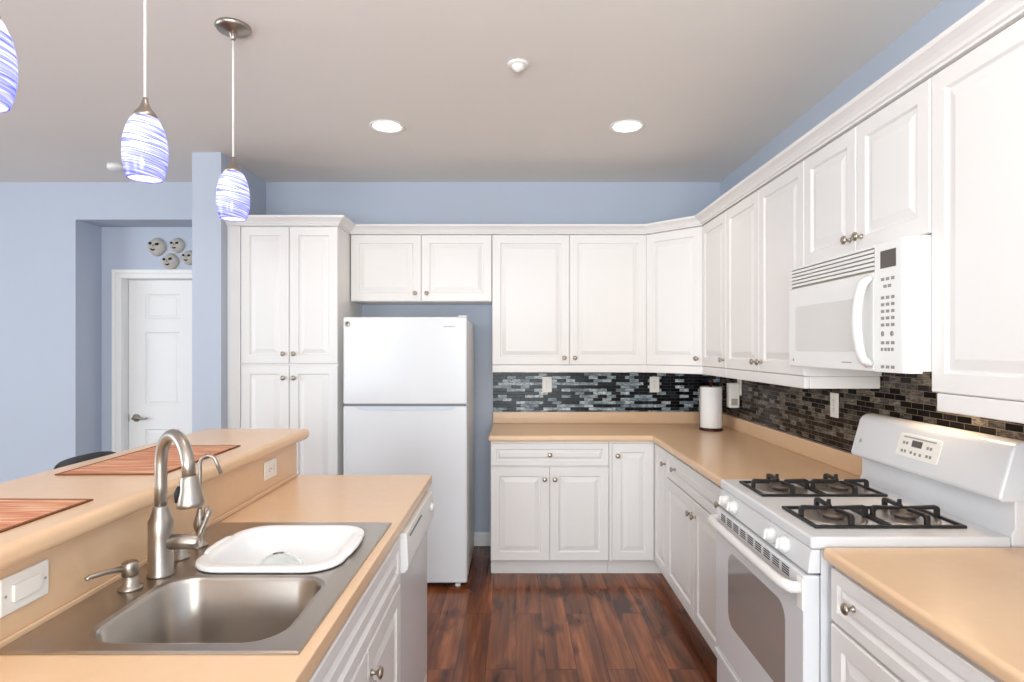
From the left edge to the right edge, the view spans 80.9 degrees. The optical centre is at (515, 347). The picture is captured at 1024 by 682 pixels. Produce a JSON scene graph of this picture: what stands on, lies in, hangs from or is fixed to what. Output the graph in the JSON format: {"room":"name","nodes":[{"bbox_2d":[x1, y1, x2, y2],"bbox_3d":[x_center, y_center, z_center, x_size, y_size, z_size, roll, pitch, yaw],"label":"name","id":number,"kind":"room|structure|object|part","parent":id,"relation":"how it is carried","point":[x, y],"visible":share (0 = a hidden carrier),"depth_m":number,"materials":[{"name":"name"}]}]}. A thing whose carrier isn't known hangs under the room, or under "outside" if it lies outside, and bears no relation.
{"room":"kitchen","nodes":[
{"label":"kitchen","id":0,"kind":"room"},
{"bbox_2d":[0,443,296,640],"bbox_3d":[-1.034,0.942,1.574,0.132,1.072,2.148,0,0,0],"label":"backsplash","id":1,"kind":"structure","parent":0,"point":[105,547],"depth_m":1.45,"materials":[{"name":"beige laminate"}]},
{"bbox_2d":[0,559,48,617],"bbox_3d":[-0.962,0.469,1.178,0.011,0.072,0.117,0,0,0],"label":"light switch","id":2,"kind":"object","parent":1,"relation":"attached to","point":[21,588],"visible":1,"depth_m":1.17,"materials":[{"name":"white plastic"}]},
{"bbox_2d":[0,429,308,570],"bbox_3d":[-1.153,0.382,1.570,0.463,0.046,2.240,0,0,0],"label":"countertop","id":3,"kind":"structure","parent":1,"relation":"on","point":[115,497],"depth_m":1.54,"materials":[{"name":"beige laminate"}]},
{"bbox_2d":[0,498,92,532],"bbox_3d":[-1.152,0.357,1.165,0.316,0.004,0.506,0,0,0],"label":"placemat","id":4,"kind":"object","parent":3,"relation":"on","point":[14,512],"visible":1,"depth_m":1.33,"materials":[{"name":"brown wood"}]},
{"bbox_2d":[55,445,240,474],"bbox_3d":[-1.152,0.357,1.940,0.312,0.004,0.506,0,0,0],"label":"placemat","id":5,"kind":"object","parent":3,"relation":"on","point":[141,462],"visible":0.73,"depth_m":1.86,"materials":[{"name":"brown wood"}]},
{"bbox_2d":[264,457,276,480],"bbox_3d":[-0.964,0.474,2.357,0.008,0.072,0.117,0,0,0],"label":"wall outlet","id":6,"kind":"object","parent":1,"relation":"attached to","point":[270,467],"visible":1,"depth_m":2.35,"materials":[{"name":"white plastic"}]},
{"bbox_2d":[146,429,211,578],"bbox_3d":[-0.784,0.374,1.437,0.246,0.365,0.122,0,0,41],"label":"kitchen faucet","id":7,"kind":"object","parent":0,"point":[162,540],"visible":1,"depth_m":1.45,"materials":[{"name":"silver metal"}]},
{"bbox_3d":[-0.806,0.292,1.417,0.205,0.200,0.028,0,0,41],"label":"spout","id":8,"kind":"part","parent":7,"relation":"part of","materials":[{"name":"silver metal"}]},
{"bbox_3d":[-0.776,0.441,1.485,0.045,0.086,0.018,0,0,-14],"label":"lever","id":9,"kind":"part","parent":7,"relation":"part of","materials":[{"name":"silver metal"}]},
{"bbox_2d":[192,152,265,432],"bbox_3d":[-1.965,0.118,4.293,0.184,2.720,0.967,0,0,0],"label":"wall partition","id":10,"kind":"structure","parent":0,"point":[209,232],"depth_m":3.81,"materials":[{"name":"blue paint"}]},
{"bbox_2d":[0,182,719,531],"bbox_3d":[-2.175,0.118,4.694,7.650,2.720,0.411,0,0,0],"label":"wall","id":11,"kind":"structure","parent":0,"point":[61,243],"depth_m":4.49,"materials":[{"name":"blue paint"}]},
{"bbox_2d":[112,269,191,452],"bbox_3d":[-2.663,0.427,4.822,1.078,2.101,0.150,0,0,0],"label":"door","id":12,"kind":"structure","parent":11,"relation":"in","point":[152,308],"depth_m":4.85,"materials":[{"name":"white paint"}]},
{"bbox_3d":[-3.024,0.564,4.819,0.142,0.062,0.056,0,0,0],"label":"handle","id":13,"kind":"part","parent":12,"relation":"part of","materials":[{"name":"silver metal"}]},
{"bbox_2d":[148,238,166,255],"bbox_3d":[-2.854,-0.803,4.745,0.149,0.149,0.063,0,0,0],"label":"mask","id":14,"kind":"object","parent":11,"relation":"attached to","point":[156,246],"visible":1,"depth_m":4.74,"materials":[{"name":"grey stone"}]},
{"bbox_2d":[162,253,178,268],"bbox_3d":[-2.747,-0.688,4.747,0.136,0.135,0.058,0,0,0],"label":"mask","id":15,"kind":"object","parent":11,"relation":"attached to","point":[170,261],"visible":1,"depth_m":4.75,"materials":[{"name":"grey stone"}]},
{"bbox_2d":[169,238,184,252],"bbox_3d":[-2.695,-0.816,4.749,0.124,0.123,0.053,0,0,0],"label":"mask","id":16,"kind":"object","parent":11,"relation":"attached to","point":[177,245],"visible":1,"depth_m":4.75,"materials":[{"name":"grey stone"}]},
{"bbox_2d":[181,250,191,264],"bbox_3d":[-2.602,-0.718,4.750,0.120,0.119,0.052,0,0,0],"label":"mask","id":17,"kind":"object","parent":11,"relation":"attached to","point":[186,257],"visible":0.84,"depth_m":4.75,"materials":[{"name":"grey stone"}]},
{"bbox_2d":[351,235,491,304],"bbox_3d":[-0.658,-0.557,4.313,0.978,0.466,0.361,0,0,0],"label":"upper cabinet","id":18,"kind":"object","parent":11,"relation":"attached to","point":[385,269],"visible":1,"depth_m":4.17,"materials":[{"name":"white wood"}]},
{"bbox_3d":[-0.903,-0.555,4.173,0.487,0.459,0.018,0,0,0],"label":"door","id":19,"kind":"part","parent":18,"relation":"part of","materials":[{"name":"white wood"}]},
{"bbox_3d":[-0.413,-0.555,4.173,0.487,0.459,0.018,0,0,0],"label":"door","id":20,"kind":"part","parent":18,"relation":"part of","materials":[{"name":"white wood"}]},
{"bbox_2d":[474,532,490,545],"bbox_3d":[-0.657,1.428,4.488,0.965,0.100,0.014,0,0,0],"label":"baseboard","id":21,"kind":"structure","parent":11,"relation":"attached to","point":[480,538],"depth_m":4.48,"materials":[{"name":"white paint"}]},
{"bbox_2d":[542,377,551,391],"bbox_3d":[0.232,0.273,4.485,0.072,0.117,0.008,0,0,0],"label":"wall outlet","id":22,"kind":"object","parent":11,"relation":"attached to","point":[546,381],"visible":1,"depth_m":4.48,"materials":[{"name":"white plastic"}]},
{"bbox_2d":[492,235,645,371],"bbox_3d":[0.371,-0.310,4.313,1.072,0.960,0.361,0,0,0],"label":"upper cabinet","id":23,"kind":"object","parent":11,"relation":"attached to","point":[561,303],"visible":1,"depth_m":4.17,"materials":[{"name":"white wood"}]},
{"bbox_3d":[0.102,-0.334,4.173,0.534,0.901,0.018,0,0,0],"label":"door","id":24,"kind":"part","parent":23,"relation":"part of","materials":[{"name":"white wood"}]},
{"bbox_3d":[0.371,0.144,4.326,1.072,0.052,0.318,0,0,0],"label":"light rail","id":25,"kind":"part","parent":23,"relation":"part of","materials":[{"name":"white wood"}]},
{"bbox_3d":[0.639,-0.334,4.173,0.534,0.901,0.018,0,0,0],"label":"door","id":26,"kind":"part","parent":23,"relation":"part of","materials":[{"name":"white wood"}]},
{"bbox_2d":[225,0,1023,234],"bbox_3d":[-0.321,-0.820,2.512,3.100,0.058,3.364,0,0,0],"label":"trim","id":27,"kind":"structure","parent":23,"relation":"on","point":[990,18],"depth_m":2.49,"materials":[{"name":"white wood"}]},
{"bbox_2d":[493,365,719,410],"bbox_3d":[0.675,0.293,4.492,1.695,0.363,0.006,0,0,0],"label":"tile backsplash","id":28,"kind":"structure","parent":11,"relation":"attached to","point":[512,391],"depth_m":4.49,"materials":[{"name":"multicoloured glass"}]},
{"bbox_2d":[650,377,658,391],"bbox_3d":[1.035,0.273,4.485,0.072,0.117,0.008,0,0,0],"label":"wall outlet","id":29,"kind":"object","parent":11,"relation":"attached to","point":[654,381],"visible":1,"depth_m":4.48,"materials":[{"name":"white plastic"}]},
{"bbox_2d":[646,226,702,373],"bbox_3d":[1.215,-0.310,4.177,0.625,0.960,0.632,0,0,0],"label":"upper cabinet","id":30,"kind":"object","parent":11,"relation":"attached to","point":[673,258],"visible":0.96,"depth_m":4.01,"materials":[{"name":"white wood"}]},
{"bbox_3d":[1.060,0.144,4.025,0.022,0.051,0.428,0,0,-45],"label":"light rail","id":31,"kind":"part","parent":30,"relation":"part of","materials":[{"name":"white wood"}]},
{"bbox_2d":[0,0,943,181],"bbox_3d":[-2.220,-1.292,0.675,7.760,0.100,8.550,0,0,0],"label":"ceiling","id":32,"kind":"structure","parent":0,"point":[711,83],"depth_m":2.83,"materials":[{"name":"paint"}]},
{"bbox_2d":[0,17,17,112],"bbox_3d":[-1.091,-0.869,1.222,0.132,0.746,0.132,0,0,0],"label":"pendant lamp","id":33,"kind":"object","parent":32,"relation":"hanging from","point":[8,57],"visible":1,"depth_m":1.23,"materials":[{"name":"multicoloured glass"}]},
{"bbox_2d":[107,163,123,171],"bbox_3d":[-2.715,-1.224,4.070,0.104,0.036,0.104,0,0,0],"label":"ceiling detector","id":34,"kind":"object","parent":32,"relation":"attached to","point":[116,167],"visible":0.92,"depth_m":4.04,"materials":[{"name":"white paint"}]},
{"bbox_2d":[121,0,168,183],"bbox_3d":[-1.091,-0.869,1.766,0.132,0.746,0.132,0,0,0],"label":"pendant lamp","id":35,"kind":"object","parent":32,"relation":"hanging from","point":[144,144],"visible":1,"depth_m":1.73,"materials":[{"name":"multicoloured glass"}]},
{"bbox_3d":[-1.091,-0.588,1.766,0.120,0.184,0.120,0,0,0],"label":"lamp shade","id":36,"kind":"part","parent":35,"relation":"part of","materials":[{"name":"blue glass"}]},
{"bbox_3d":[-1.091,-0.958,1.766,0.008,0.459,0.008,0,0,0],"label":"cord","id":37,"kind":"part","parent":35,"relation":"part of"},
{"bbox_2d":[214,17,251,221],"bbox_3d":[-1.091,-0.869,2.316,0.132,0.746,0.132,0,0,0],"label":"pendant lamp","id":38,"kind":"object","parent":32,"relation":"hanging from","point":[232,191],"visible":1,"depth_m":2.28,"materials":[{"name":"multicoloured glass"}]},
{"bbox_3d":[-1.091,-0.588,2.316,0.120,0.184,0.120,0,0,0],"label":"lamp shade","id":39,"kind":"part","parent":38,"relation":"part of","materials":[{"name":"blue glass"}]},
{"bbox_3d":[-1.091,-0.958,2.316,0.008,0.459,0.008,0,0,0],"label":"cord","id":40,"kind":"part","parent":38,"relation":"part of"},
{"bbox_2d":[369,120,404,132],"bbox_3d":[-0.722,-1.238,3.357,0.196,0.008,0.196,0,0,0],"label":"recessed light","id":41,"kind":"object","parent":32,"relation":"in","point":[384,126],"visible":1,"depth_m":3.36,"materials":[{"name":"white paint"}]},
{"bbox_2d":[508,59,528,71],"bbox_3d":[0.009,-1.223,2.620,0.092,0.037,0.092,0,0,0],"label":"smoke detector","id":42,"kind":"object","parent":32,"relation":"attached to","point":[517,65],"visible":1,"depth_m":2.60,"materials":[{"name":"white paint"}]},
{"bbox_2d":[609,120,644,132],"bbox_3d":[0.621,-1.238,3.357,0.196,0.008,0.196,0,0,0],"label":"recessed light","id":43,"kind":"object","parent":32,"relation":"in","point":[623,126],"visible":1,"depth_m":3.35,"materials":[{"name":"white paint"}]},
{"bbox_2d":[427,546,716,681],"bbox_3d":[-2.220,1.528,0.675,7.760,0.100,8.550,0,0,0],"label":"floor","id":44,"kind":"structure","parent":0,"point":[491,627],"depth_m":3.14,"materials":[{"name":"laminate"}]},
{"bbox_2d":[54,451,116,468],"bbox_3d":[-1.485,0.950,2.335,0.443,1.059,0.410,0,0,0],"label":"bar stool","id":45,"kind":"object","parent":44,"relation":"on","point":[85,457],"visible":0.1,"depth_m":2.34,"materials":[{"name":"black leather"}]},
{"bbox_2d":[227,226,361,474],"bbox_3d":[-1.513,0.344,4.171,0.716,2.268,0.643,0,0,0],"label":"pantry cabinet","id":46,"kind":"object","parent":44,"relation":"on","point":[289,287],"visible":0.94,"depth_m":3.88,"materials":[{"name":"white wood"}]},
{"bbox_3d":[-1.625,-0.342,3.890,0.312,0.885,0.018,0,0,0],"label":"door","id":47,"kind":"part","parent":46,"relation":"part of","materials":[{"name":"white wood"}]},
{"bbox_3d":[-1.625,0.743,3.890,0.312,1.263,0.018,0,0,0],"label":"door","id":48,"kind":"part","parent":46,"relation":"part of","materials":[{"name":"white wood"}]},
{"bbox_3d":[-1.310,-0.342,3.890,0.312,0.885,0.018,0,0,0],"label":"door","id":49,"kind":"part","parent":46,"relation":"part of","materials":[{"name":"white wood"}]},
{"bbox_3d":[-1.310,0.743,3.890,0.312,1.263,0.018,0,0,0],"label":"door","id":50,"kind":"part","parent":46,"relation":"part of","materials":[{"name":"white wood"}]},
{"bbox_2d":[308,537,399,681],"bbox_3d":[-0.656,1.041,1.533,0.618,0.874,0.864,0,0,0],"label":"base cabinet","id":51,"kind":"object","parent":44,"relation":"on","point":[366,648],"visible":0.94,"depth_m":1.58,"materials":[{"name":"white wood"}]},
{"bbox_3d":[-0.388,1.073,1.317,0.018,0.603,0.430,0,0,0],"label":"door","id":52,"kind":"part","parent":51,"relation":"part of","materials":[{"name":"white wood"}]},
{"bbox_3d":[-0.363,0.848,1.567,0.032,0.030,0.031,0,0,0],"label":"knob","id":53,"kind":"part","parent":51,"relation":"part of","materials":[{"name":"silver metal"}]},
{"bbox_3d":[-0.388,1.073,1.750,0.018,0.603,0.430,0,0,0],"label":"door","id":54,"kind":"part","parent":51,"relation":"part of","materials":[{"name":"white wood"}]},
{"bbox_2d":[343,315,473,586],"bbox_3d":[-0.682,0.638,4.027,0.763,1.679,0.685,0,0,0],"label":"refrigerator","id":55,"kind":"object","parent":44,"relation":"on","point":[408,382],"visible":0.82,"depth_m":3.69,"materials":[{"name":"white metal"}]},
{"bbox_3d":[-0.682,0.903,3.724,0.763,1.090,0.068,0,0,0],"label":"door","id":56,"kind":"part","parent":55,"relation":"part of","materials":[{"name":"white metal"}]},
{"bbox_3d":[-0.682,0.078,3.724,0.763,0.538,0.068,0,0,0],"label":"freezer door","id":57,"kind":"part","parent":55,"relation":"part of","materials":[{"name":"white metal"}]},
{"bbox_2d":[398,490,433,681],"bbox_3d":[-0.642,1.042,2.271,0.596,0.872,0.599,0,0,0],"label":"dishwasher","id":58,"kind":"object","parent":44,"relation":"on","point":[413,537],"visible":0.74,"depth_m":2.22,"materials":[{"name":"white plastic"}]},
{"bbox_3d":[-0.405,1.060,2.271,0.050,0.635,0.597,0,0,0],"label":"door","id":59,"kind":"part","parent":58,"relation":"part of","materials":[{"name":"white metal"}]},
{"bbox_3d":[-0.391,0.674,2.271,0.076,0.133,0.599,0,0,0],"label":"control panel","id":60,"kind":"part","parent":58,"relation":"part of","materials":[{"name":"white plastic"}]},
{"bbox_2d":[491,441,608,572],"bbox_3d":[0.218,1.041,4.168,0.764,0.874,0.651,0,0,0],"label":"base cabinet","id":61,"kind":"object","parent":44,"relation":"on","point":[550,499],"visible":1,"depth_m":3.88,"materials":[{"name":"white wood"}]},
{"bbox_3d":[0.026,1.073,3.884,0.380,0.603,0.018,0,0,0],"label":"door","id":62,"kind":"part","parent":61,"relation":"part of","materials":[{"name":"white wood"}]},
{"bbox_3d":[0.218,0.690,3.884,0.763,0.145,0.018,0,0,0],"label":"drawer","id":63,"kind":"part","parent":61,"relation":"part of","materials":[{"name":"white wood"}]},
{"bbox_3d":[0.409,1.073,3.884,0.380,0.603,0.018,0,0,0],"label":"door","id":64,"kind":"part","parent":61,"relation":"part of","materials":[{"name":"white wood"}]},
{"bbox_2d":[607,441,677,596],"bbox_3d":[1.065,1.041,4.024,0.926,0.874,0.937,0,0,0],"label":"base cabinet","id":65,"kind":"object","parent":44,"relation":"on","point":[638,477],"visible":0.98,"depth_m":3.88,"materials":[{"name":"white wood"}]},
{"bbox_3d":[0.756,0.996,3.884,0.270,0.757,0.018,0,0,0],"label":"door","id":66,"kind":"part","parent":65,"relation":"part of","materials":[{"name":"white wood"}]},
{"bbox_3d":[0.903,0.996,3.714,0.018,0.757,0.315,0,0,0],"label":"door","id":67,"kind":"part","parent":65,"relation":"part of","materials":[{"name":"white wood"}]},
{"bbox_2d":[488,412,861,486],"bbox_3d":[0.672,0.539,3.485,1.700,0.126,2.005,0,0,0],"label":"countertop","id":68,"kind":"structure","parent":65,"relation":"on","point":[744,449],"depth_m":3.74,"materials":[{"name":"beige laminate"}]},
{"bbox_2d":[699,379,722,430],"bbox_3d":[1.338,0.388,4.127,0.166,0.350,0.160,0,0,0],"label":"paper towel holder","id":69,"kind":"object","parent":68,"relation":"on","point":[710,381],"visible":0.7,"depth_m":4.11,"materials":[{"name":"black metal"}]},
{"bbox_2d":[700,386,721,428],"bbox_3d":[1.341,0.405,4.127,0.144,0.280,0.144,0,0,0],"label":"paper towel roll","id":70,"kind":"object","parent":69,"relation":"on","point":[710,397],"visible":0.99,"depth_m":4.07,"materials":[{"name":"white paper"}]},
{"bbox_2d":[667,452,722,656],"bbox_3d":[1.196,1.041,3.022,0.666,0.874,1.065,0,0,0],"label":"base cabinet","id":71,"kind":"object","parent":44,"relation":"on","point":[692,497],"visible":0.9,"depth_m":3.03,"materials":[{"name":"white wood"}]},
{"bbox_3d":[0.903,1.073,3.288,0.018,0.603,0.530,0,0,0],"label":"door","id":72,"kind":"part","parent":71,"relation":"part of","materials":[{"name":"white wood"}]},
{"bbox_3d":[0.903,0.690,3.022,0.018,0.145,1.064,0,0,0],"label":"drawer","id":73,"kind":"part","parent":71,"relation":"part of","materials":[{"name":"white wood"}]},
{"bbox_3d":[0.903,1.073,2.755,0.018,0.603,0.530,0,0,0],"label":"door","id":74,"kind":"part","parent":71,"relation":"part of","materials":[{"name":"white wood"}]},
{"bbox_2d":[707,413,1023,681],"bbox_3d":[1.138,0.874,2.093,0.744,1.209,0.766,0,0,0],"label":"gas range","id":75,"kind":"object","parent":44,"relation":"on","point":[920,484],"visible":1,"depth_m":1.92,"materials":[{"name":"white metal"}]},
{"bbox_3d":[0.826,0.610,2.385,0.034,0.052,0.051,0,0,0],"label":"knob","id":76,"kind":"part","parent":75,"relation":"part of","materials":[{"name":"white plastic"}]},
{"bbox_3d":[0.848,1.328,2.093,0.044,0.210,0.754,0,0,0],"label":"storage drawer","id":77,"kind":"part","parent":75,"relation":"part of","materials":[{"name":"white metal"}]},
{"bbox_3d":[0.826,0.610,2.295,0.034,0.052,0.051,0,0,0],"label":"knob","id":78,"kind":"part","parent":75,"relation":"part of","materials":[{"name":"white plastic"}]},
{"bbox_3d":[0.796,0.694,2.093,0.059,0.035,0.739,0,0,0],"label":"handle","id":79,"kind":"part","parent":75,"relation":"part of","materials":[{"name":"white plastic"}]},
{"bbox_3d":[0.846,0.934,2.093,0.048,0.564,0.754,0,0,0],"label":"oven door","id":80,"kind":"part","parent":75,"relation":"part of","materials":[{"name":"white metal"}]},
{"bbox_3d":[0.853,0.612,2.093,0.036,0.069,0.756,0,0,0],"label":"control panel","id":81,"kind":"part","parent":75,"relation":"part of","materials":[{"name":"white metal"}]},
{"bbox_3d":[0.826,0.610,1.953,0.034,0.052,0.051,0,0,0],"label":"knob","id":82,"kind":"part","parent":75,"relation":"part of","materials":[{"name":"white plastic"}]},
{"bbox_2d":[756,483,807,493],"bbox_3d":[1.007,0.538,2.288,0.192,0.003,0.192,0,0,0],"label":"burner","id":83,"kind":"object","parent":75,"relation":"on","point":[761,488],"depth_m":2.26,"materials":[{"name":"metal"}]},
{"bbox_3d":[0.826,0.610,1.862,0.034,0.052,0.051,0,0,0],"label":"knob","id":84,"kind":"part","parent":75,"relation":"part of","materials":[{"name":"white plastic"}]},
{"bbox_2d":[804,509,867,524],"bbox_3d":[1.007,0.538,1.905,0.192,0.003,0.192,0,0,0],"label":"burner","id":85,"kind":"object","parent":75,"relation":"on","point":[816,517],"depth_m":1.88,"materials":[{"name":"metal"}]},
{"bbox_2d":[815,483,868,493],"bbox_3d":[1.234,0.538,2.288,0.192,0.003,0.192,0,0,0],"label":"burner","id":86,"kind":"object","parent":75,"relation":"on","point":[826,488],"depth_m":2.26,"materials":[{"name":"metal"}]},
{"bbox_2d":[721,479,1009,548],"bbox_3d":[1.129,0.558,2.093,0.573,0.036,0.762,0,0,0],"label":"cooktop","id":87,"kind":"object","parent":75,"relation":"in","point":[776,507],"depth_m":1.87,"materials":[{"name":"white metal"}]},
{"bbox_2d":[876,509,941,524],"bbox_3d":[1.234,0.538,1.905,0.192,0.003,0.192,0,0,0],"label":"burner","id":88,"kind":"object","parent":75,"relation":"on","point":[890,517],"depth_m":1.88,"materials":[{"name":"metal"}]},
{"bbox_2d":[831,567,1001,681],"bbox_3d":[1.190,1.041,1.242,0.677,0.874,0.912,0,0,0],"label":"base cabinet","id":89,"kind":"object","parent":44,"relation":"on","point":[872,640],"visible":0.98,"depth_m":1.46,"materials":[{"name":"white wood"}]},
{"bbox_3d":[0.868,0.683,1.569,0.032,0.030,0.031,0,0,0],"label":"knob","id":90,"kind":"part","parent":89,"relation":"part of","materials":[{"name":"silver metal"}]},
{"bbox_3d":[0.892,1.073,1.462,0.018,0.603,0.448,0,0,0],"label":"door","id":91,"kind":"part","parent":89,"relation":"part of","materials":[{"name":"white wood"}]},
{"bbox_2d":[823,548,1023,681],"bbox_3d":[1.196,0.539,1.228,0.653,0.126,0.955,0,0,0],"label":"countertop","id":92,"kind":"structure","parent":89,"relation":"on","point":[971,599],"depth_m":1.40,"materials":[{"name":"beige laminate"}]},
{"bbox_3d":[-0.657,1.041,0.799,0.620,0.874,0.596,0,0,0],"label":"base cabinet","id":93,"kind":"object","parent":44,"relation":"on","visible":0},
{"bbox_2d":[0,473,431,681],"bbox_3d":[-0.670,0.575,1.584,0.593,0.054,2.168,0,0,0],"label":"countertop","id":94,"kind":"structure","parent":93,"relation":"on","point":[393,499],"depth_m":1.31,"materials":[{"name":"beige laminate"}]},
{"bbox_2d":[0,522,390,654],"bbox_3d":[-0.678,0.631,1.512,0.559,0.238,0.821,0,0,0],"label":"sink","id":95,"kind":"object","parent":94,"relation":"in","point":[190,611],"depth_m":1.43,"materials":[{"name":"silver metal"}]},
{"bbox_2d":[84,559,142,592],"bbox_3d":[-0.916,0.525,1.366,0.052,0.063,0.117,0,0,44],"label":"soap dispenser","id":96,"kind":"object","parent":95,"relation":"on","point":[129,569],"visible":1,"depth_m":1.37,"materials":[{"name":"silver metal"}]},
{"bbox_3d":[-0.893,0.534,1.592,0.052,0.045,0.052,0,0,0],"label":"air gap cap","id":97,"kind":"part","parent":95,"relation":"part of","materials":[{"name":"silver metal"}]},
{"bbox_3d":[-0.645,0.655,1.302,0.380,0.189,0.325,0,0,0],"label":"bowl","id":98,"kind":"part","parent":95,"relation":"part of","materials":[{"name":"silver metal"}]},
{"bbox_2d":[195,525,364,572],"bbox_3d":[-0.636,0.617,1.662,0.400,0.158,0.366,0,0,0],"label":"tub","id":99,"kind":"object","parent":95,"relation":"in","point":[319,547],"visible":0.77,"depth_m":1.78,"materials":[{"name":"white plastic"}]},
{"bbox_2d":[256,552,303,563],"bbox_3d":[-0.655,0.628,1.655,0.177,0.126,0.177,0,0,0],"label":"plate","id":100,"kind":"object","parent":99,"relation":"in","point":[277,557],"visible":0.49,"depth_m":1.64,"materials":[{"name":"white ceramic"}]},
{"bbox_2d":[193,454,222,547],"bbox_3d":[-0.868,0.427,1.690,0.086,0.259,0.043,0,0,0],"label":"filter faucet","id":101,"kind":"object","parent":94,"relation":"on","point":[200,513],"visible":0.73,"depth_m":1.69,"materials":[{"name":"silver metal"}]},
{"bbox_3d":[-0.860,0.377,1.690,0.070,0.159,0.010,0,0,0],"label":"spout","id":102,"kind":"part","parent":101,"relation":"part of","materials":[{"name":"silver metal"}]},
{"bbox_2d":[720,0,1023,452],"bbox_3d":[1.587,0.118,0.497,0.126,2.720,7.995,0,0,0],"label":"wall","id":103,"kind":"structure","parent":0,"point":[800,412],"depth_m":2.74,"materials":[{"name":"blue paint"}]},
{"bbox_2d":[702,211,726,377],"bbox_3d":[1.348,-0.310,3.652,0.361,0.960,0.442,0,0,0],"label":"upper cabinet","id":104,"kind":"object","parent":103,"relation":"attached to","point":[713,232],"visible":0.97,"depth_m":3.63,"materials":[{"name":"white wood"}]},
{"bbox_3d":[1.213,0.144,3.652,0.022,0.052,0.442,0,0,0],"label":"light rail","id":105,"kind":"part","parent":104,"relation":"part of","materials":[{"name":"white wood"}]},
{"bbox_2d":[727,383,738,407],"bbox_3d":[1.481,0.322,4.094,0.068,0.168,0.068,0,0,0],"label":"plug","id":106,"kind":"object","parent":103,"relation":"attached to","point":[732,388],"visible":1,"depth_m":4.06,"materials":[{"name":"white plastic"}]},
{"bbox_2d":[731,399,737,404],"bbox_3d":[1.479,0.365,4.061,0.042,0.045,0.002,0,0,0],"label":"grille","id":107,"kind":"object","parent":106,"relation":"attached to","point":[733,401],"depth_m":4.06,"materials":[{"name":"grey plastic"}]},
{"bbox_2d":[737,379,741,394],"bbox_3d":[1.520,0.263,4.085,0.008,0.117,0.072,0,0,0],"label":"wall outlet","id":108,"kind":"object","parent":103,"relation":"attached to","point":[738,380],"visible":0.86,"depth_m":4.06,"materials":[{"name":"white plastic"}]},
{"bbox_2d":[726,160,881,388],"bbox_3d":[1.348,-0.310,2.965,0.361,0.960,0.927,0,0,0],"label":"upper cabinet","id":109,"kind":"object","parent":103,"relation":"attached to","point":[765,231],"visible":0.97,"depth_m":2.85,"materials":[{"name":"white wood"}]},
{"bbox_3d":[1.208,-0.334,3.197,0.018,0.901,0.462,0,0,0],"label":"door","id":110,"kind":"part","parent":109,"relation":"part of","materials":[{"name":"white wood"}]},
{"bbox_3d":[1.208,-0.334,2.732,0.018,0.901,0.462,0,0,0],"label":"door","id":111,"kind":"part","parent":109,"relation":"part of","materials":[{"name":"white wood"}]},
{"bbox_3d":[1.361,0.144,2.965,0.318,0.052,0.927,0,0,0],"label":"light rail","id":112,"kind":"part","parent":109,"relation":"part of","materials":[{"name":"white wood"}]},
{"bbox_2d":[830,393,838,417],"bbox_3d":[1.520,0.273,2.865,0.008,0.117,0.072,0,0,0],"label":"wall outlet","id":113,"kind":"object","parent":103,"relation":"attached to","point":[834,397],"visible":1,"depth_m":2.86,"materials":[{"name":"white plastic"}]},
{"bbox_2d":[805,77,931,264],"bbox_3d":[1.348,-0.561,2.118,0.361,0.458,0.760,0,0,0],"label":"upper cabinet","id":114,"kind":"object","parent":103,"relation":"attached to","point":[871,185],"visible":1,"depth_m":2.01,"materials":[{"name":"white wood"}]},
{"bbox_3d":[1.208,-0.559,2.308,0.018,0.451,0.378,0,0,0],"label":"door","id":115,"kind":"part","parent":114,"relation":"part of","materials":[{"name":"white wood"}]},
{"bbox_3d":[1.184,-0.387,2.154,0.032,0.030,0.031,0,0,0],"label":"knob","id":116,"kind":"part","parent":114,"relation":"part of","materials":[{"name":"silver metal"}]},
{"bbox_3d":[1.184,-0.387,2.082,0.032,0.030,0.031,0,0,0],"label":"knob","id":117,"kind":"part","parent":114,"relation":"part of","materials":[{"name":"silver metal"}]},
{"bbox_2d":[789,235,931,373],"bbox_3d":[1.301,-0.127,2.118,0.446,0.404,0.760,0,0,0],"label":"microwave","id":118,"kind":"object","parent":114,"relation":"attached to","point":[869,308],"visible":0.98,"depth_m":1.91,"materials":[{"name":"white plastic"}]},
{"bbox_3d":[1.157,-0.084,2.200,0.044,0.317,0.595,0,0,0],"label":"door","id":119,"kind":"part","parent":118,"relation":"part of","materials":[{"name":"white plastic"}]},
{"bbox_3d":[1.109,-0.086,1.922,0.062,0.297,0.040,0,0,0],"label":"handle","id":120,"kind":"part","parent":118,"relation":"part of","materials":[{"name":"white plastic"}]},
{"bbox_3d":[1.157,-0.126,1.819,0.044,0.401,0.163,0,0,0],"label":"control panel","id":121,"kind":"part","parent":118,"relation":"part of","materials":[{"name":"white plastic"}]},
{"bbox_3d":[1.208,-0.559,1.927,0.018,0.451,0.378,0,0,0],"label":"door","id":122,"kind":"part","parent":114,"relation":"part of","materials":[{"name":"white wood"}]},
{"bbox_2d":[720,368,1023,451],"bbox_3d":[1.527,0.267,2.244,0.006,0.417,4.488,0,0,0],"label":"tile backsplash","id":123,"kind":"structure","parent":103,"relation":"attached to","point":[805,413],"depth_m":2.78,"materials":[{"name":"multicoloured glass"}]},
{"bbox_2d":[932,17,1023,423],"bbox_3d":[1.348,-0.305,1.279,0.361,0.970,0.912,0,0,0],"label":"upper cabinet","id":124,"kind":"object","parent":103,"relation":"attached to","point":[978,99],"visible":1,"depth_m":1.55,"materials":[{"name":"white wood"}]},
{"bbox_3d":[1.361,0.154,1.269,0.318,0.052,0.892,0,0,0],"label":"light rail","id":125,"kind":"part","parent":124,"relation":"part of","materials":[{"name":"white wood"}]}
]}

